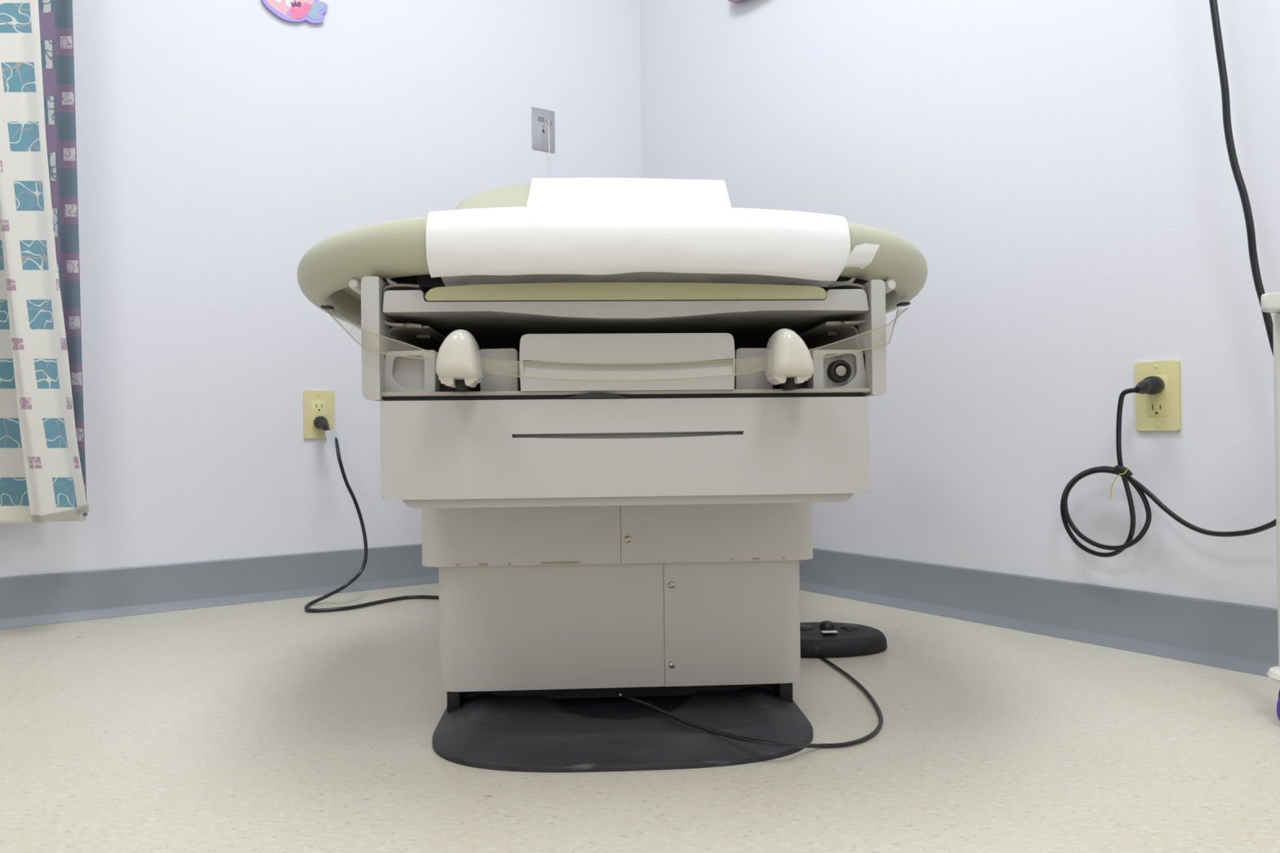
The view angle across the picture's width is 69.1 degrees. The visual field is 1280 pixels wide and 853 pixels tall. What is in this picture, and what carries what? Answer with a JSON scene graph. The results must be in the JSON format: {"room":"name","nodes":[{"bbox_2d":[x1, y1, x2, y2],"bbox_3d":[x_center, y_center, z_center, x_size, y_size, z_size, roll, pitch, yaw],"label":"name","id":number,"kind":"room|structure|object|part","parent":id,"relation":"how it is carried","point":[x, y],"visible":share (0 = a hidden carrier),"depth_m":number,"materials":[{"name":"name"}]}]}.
{"room":"examination room","nodes":[
{"label":"examination room","id":0,"kind":"room"},
{"bbox_2d":[0,0,641,577],"bbox_3d":[-1.752,-0.818,1.613,4.200,2.450,0.100,0,-1,-35],"label":"wall","id":1,"kind":"structure","parent":0,"point":[219,142],"depth_m":2.15,"materials":[{"name":"white paint"}]},
{"bbox_2d":[0,0,89,523],"bbox_3d":[-1.177,-0.466,1.785,0.195,1.316,0.172,0,-1,-35],"label":"window curtain","id":2,"kind":"object","parent":1,"relation":"hanging from","point":[42,463],"visible":1,"depth_m":1.75,"materials":[{"name":"fabric"}]},
{"bbox_3d":[-1.144,-0.473,1.826,0.097,1.300,0.029,0,0,-23],"label":"striped panel","id":3,"kind":"part","parent":2,"relation":"part of","materials":[{"name":"fabric"}]},
{"bbox_2d":[0,543,438,629],"bbox_3d":[-1.707,0.355,1.557,4.200,0.102,0.014,0,-1,-35],"label":"baseboard","id":4,"kind":"structure","parent":1,"relation":"attached to","point":[32,600],"depth_m":2.06,"materials":[{"name":"plastic"}]},
{"bbox_2d":[262,0,328,23],"bbox_3d":[-0.814,-1.036,2.193,0.151,0.164,0.008,0,-1,-35],"label":"wall plaque","id":5,"kind":"object","parent":1,"relation":"attached to","point":[312,11],"visible":1,"depth_m":2.19,"materials":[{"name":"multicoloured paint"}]},
{"bbox_2d":[290,0,302,7],"bbox_3d":[-0.811,-0.996,2.191,0.026,0.017,0.001,0,-1,-35],"label":"crown","id":6,"kind":"object","parent":5,"relation":"on","point":[295,4],"depth_m":2.19,"materials":[{"name":"pink"}]},
{"bbox_2d":[302,390,333,438],"bbox_3d":[-0.766,-0.029,2.216,0.070,0.114,0.008,0,-1,-35],"label":"wall outlet","id":7,"kind":"object","parent":1,"relation":"attached to","point":[316,403],"visible":0.76,"depth_m":2.21,"materials":[{"name":"beige plastic"}]},
{"bbox_2d":[311,400,326,428],"bbox_3d":[-0.765,-0.029,2.215,0.034,0.068,0.004,0,-1,-35],"label":"receptacle","id":8,"kind":"object","parent":7,"relation":"attached to","point":[318,406],"depth_m":2.21,"materials":[{"name":"beige plastic"}]},
{"bbox_2d":[531,106,555,177],"bbox_3d":[-0.259,-0.541,2.564,0.070,0.677,0.023,0,-1,-35],"label":"switch plate","id":9,"kind":"object","parent":1,"relation":"attached to","point":[543,120],"visible":0.87,"depth_m":2.57,"materials":[{"name":"metal"}]},
{"bbox_3d":[-0.267,-0.822,2.575,0.070,0.114,0.003,0,-1,-35],"label":"plate","id":10,"kind":"part","parent":9,"relation":"part of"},
{"bbox_3d":[-0.254,-0.523,2.566,0.021,0.642,0.006,-1,-1,33],"label":"pull cord","id":11,"kind":"part","parent":9,"relation":"part of","materials":[{"name":"white plastic"}]},
{"bbox_2d":[0,582,1279,852],"bbox_3d":[-0.574,0.406,-0.084,4.200,0.050,4.000,0,-1,-35],"label":"floor","id":12,"kind":"structure","parent":0,"point":[276,726],"depth_m":1.07,"materials":[{"name":"tile"}]},
{"bbox_2d":[304,416,439,612],"bbox_3d":[-0.567,0.185,2.101,0.411,0.425,0.236,-1,0,0],"label":"power cord","id":13,"kind":"object","parent":12,"relation":"on","point":[319,422],"visible":0.95,"depth_m":2.13,"materials":[{"name":"black rubber"}]},
{"bbox_2d":[297,183,928,773],"bbox_3d":[-0.045,-0.079,1.513,0.848,0.932,1.153,-1,0,-3],"label":"exam table","id":14,"kind":"object","parent":12,"relation":"on","point":[615,486],"visible":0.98,"depth_m":1.04,"materials":[{"name":"beige plastic"}]},
{"bbox_3d":[-0.316,-0.158,1.044,0.014,0.014,0.042,-1,0,-3],"label":"hinge knob","id":15,"kind":"part","parent":14,"relation":"part of","materials":[{"name":"white plastic"}]},
{"bbox_3d":[-0.302,-0.091,1.294,0.019,0.131,0.624,-1,0,-3],"label":"panel","id":16,"kind":"part","parent":14,"relation":"part of","materials":[{"name":"grey plastic"}]},
{"bbox_3d":[-0.273,-0.130,1.233,0.042,0.046,0.450,-1,0,-3],"label":"slide rail","id":17,"kind":"part","parent":14,"relation":"part of","materials":[{"name":"beige plastic"}]},
{"bbox_3d":[-0.193,-0.044,1.076,0.008,0.014,0.230,-1,0,-3],"label":"stirrup arm","id":18,"kind":"part","parent":14,"relation":"part of"},
{"bbox_3d":[-0.085,-0.363,1.870,0.610,0.358,0.440,-1,0,-3],"label":"backrest","id":19,"kind":"part","parent":14,"relation":"part of","materials":[{"name":"white paper"}]},
{"bbox_3d":[-0.040,0.358,1.539,0.430,0.035,0.515,-1,0,-3],"label":"lift frame","id":20,"kind":"part","parent":14,"relation":"part of","materials":[{"name":"black metal"}]},
{"bbox_3d":[-0.032,0.375,1.383,0.474,0.022,0.700,-1,0,-3],"label":"foot plate","id":21,"kind":"part","parent":14,"relation":"part of","materials":[{"name":"black plastic"}]},
{"bbox_3d":[-0.014,0.023,1.025,0.526,0.105,0.050,-1,0,-3],"label":"drawer","id":22,"kind":"part","parent":14,"relation":"part of","materials":[{"name":"grey plastic"}]},
{"bbox_2d":[382,288,868,340],"bbox_3d":[-0.025,-0.130,1.251,0.524,0.031,0.500,-1,0,-3],"label":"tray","id":23,"kind":"object","parent":14,"relation":"on","point":[408,314],"depth_m":1.01,"materials":[{"name":"grey plastic"}]},
{"bbox_2d":[426,177,879,287],"bbox_3d":[-0.011,-0.352,1.516,0.482,0.404,1.159,-1,0,-3],"label":"paper","id":24,"kind":"object","parent":14,"relation":"on","point":[568,229],"visible":0.87,"depth_m":0.95,"materials":[{"name":"white paper"}]},
{"bbox_3d":[0.155,-0.045,1.095,0.008,0.014,0.230,-1,0,-3],"label":"stirrup arm","id":25,"kind":"part","parent":14,"relation":"part of"},
{"bbox_3d":[0.223,-0.136,1.260,0.045,0.046,0.450,-1,0,-3],"label":"slide rail","id":26,"kind":"part","parent":14,"relation":"part of","materials":[{"name":"beige plastic"}]},
{"bbox_3d":[0.243,-0.095,1.324,0.016,0.126,0.624,-1,0,-3],"label":"panel","id":27,"kind":"part","parent":14,"relation":"part of","materials":[{"name":"grey plastic"}]},
{"bbox_3d":[0.285,-0.161,1.077,0.014,0.014,0.042,-1,0,-3],"label":"hinge knob","id":28,"kind":"part","parent":14,"relation":"part of","materials":[{"name":"white plastic"}]},
{"bbox_2d":[624,620,887,748],"bbox_3d":[0.236,0.360,1.365,0.317,0.046,0.654,-1,-1,30],"label":"foot pedal","id":29,"kind":"object","parent":12,"relation":"on","point":[824,639],"visible":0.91,"depth_m":1.54,"materials":[{"name":"black plastic"}]},
{"bbox_2d":[1261,291,1279,720],"bbox_3d":[0.928,0.102,1.098,0.160,0.542,0.316,0,-1,-35],"label":"stand","id":30,"kind":"object","parent":12,"relation":"on","point":[1270,301],"visible":1,"depth_m":1.19,"materials":[{"name":"white plastic"}]},
{"bbox_2d":[1261,291,1279,314],"bbox_3d":[0.930,-0.159,1.093,0.160,0.022,0.300,0,-1,-35],"label":"shelf","id":31,"kind":"object","parent":30,"relation":"attached to","point":[1270,301],"depth_m":1.16,"materials":[{"name":"white plastic"}]},
{"bbox_2d":[640,0,1279,608],"bbox_3d":[1.181,-0.854,1.147,0.100,2.450,4.000,0,-1,-35],"label":"wall","id":32,"kind":"structure","parent":0,"point":[1060,171],"depth_m":1.72,"materials":[{"name":"white paint"}]},
{"bbox_2d":[728,0,746,3],"bbox_3d":[0.286,-1.156,2.329,0.025,0.158,0.184,0,-1,-35],"label":"wall sign","id":33,"kind":"object","parent":32,"relation":"attached to","point":[732,1],"visible":1,"depth_m":2.37,"materials":[{"name":"purple"}]},
{"bbox_2d":[799,547,1278,677],"bbox_3d":[1.148,0.320,1.106,0.014,0.102,4.000,0,-1,-35],"label":"baseboard","id":34,"kind":"structure","parent":32,"relation":"attached to","point":[1239,637],"depth_m":1.66,"materials":[{"name":"plastic"}]},
{"bbox_2d":[1134,360,1181,431],"bbox_3d":[0.854,-0.050,1.534,0.008,0.114,0.070,0,-1,-34],"label":"wall outlet","id":35,"kind":"object","parent":32,"relation":"attached to","point":[1160,411],"visible":0.87,"depth_m":1.53,"materials":[{"name":"beige plastic"}]},
{"bbox_2d":[1146,374,1167,417],"bbox_3d":[0.852,-0.050,1.532,0.004,0.068,0.034,0,-1,-35],"label":"receptacle","id":36,"kind":"object","parent":35,"relation":"attached to","point":[1156,404],"depth_m":1.53,"materials":[{"name":"beige plastic"}]},
{"bbox_2d":[1060,375,1275,557],"bbox_3d":[0.848,0.068,1.472,0.067,0.304,0.394,0,-1,-30],"label":"power cord","id":37,"kind":"object","parent":35,"relation":"attached to","point":[1151,384],"visible":1,"depth_m":1.53,"materials":[{"name":"black rubber"}]},
{"bbox_2d":[1208,0,1273,355],"bbox_3d":[0.904,-0.396,1.369,0.021,0.760,0.128,0,-1,-44],"label":"hanging cord","id":38,"kind":"object","parent":32,"relation":"hanging from","point":[1233,157],"visible":0.88,"depth_m":1.38,"materials":[{"name":"black rubber"}]}
]}

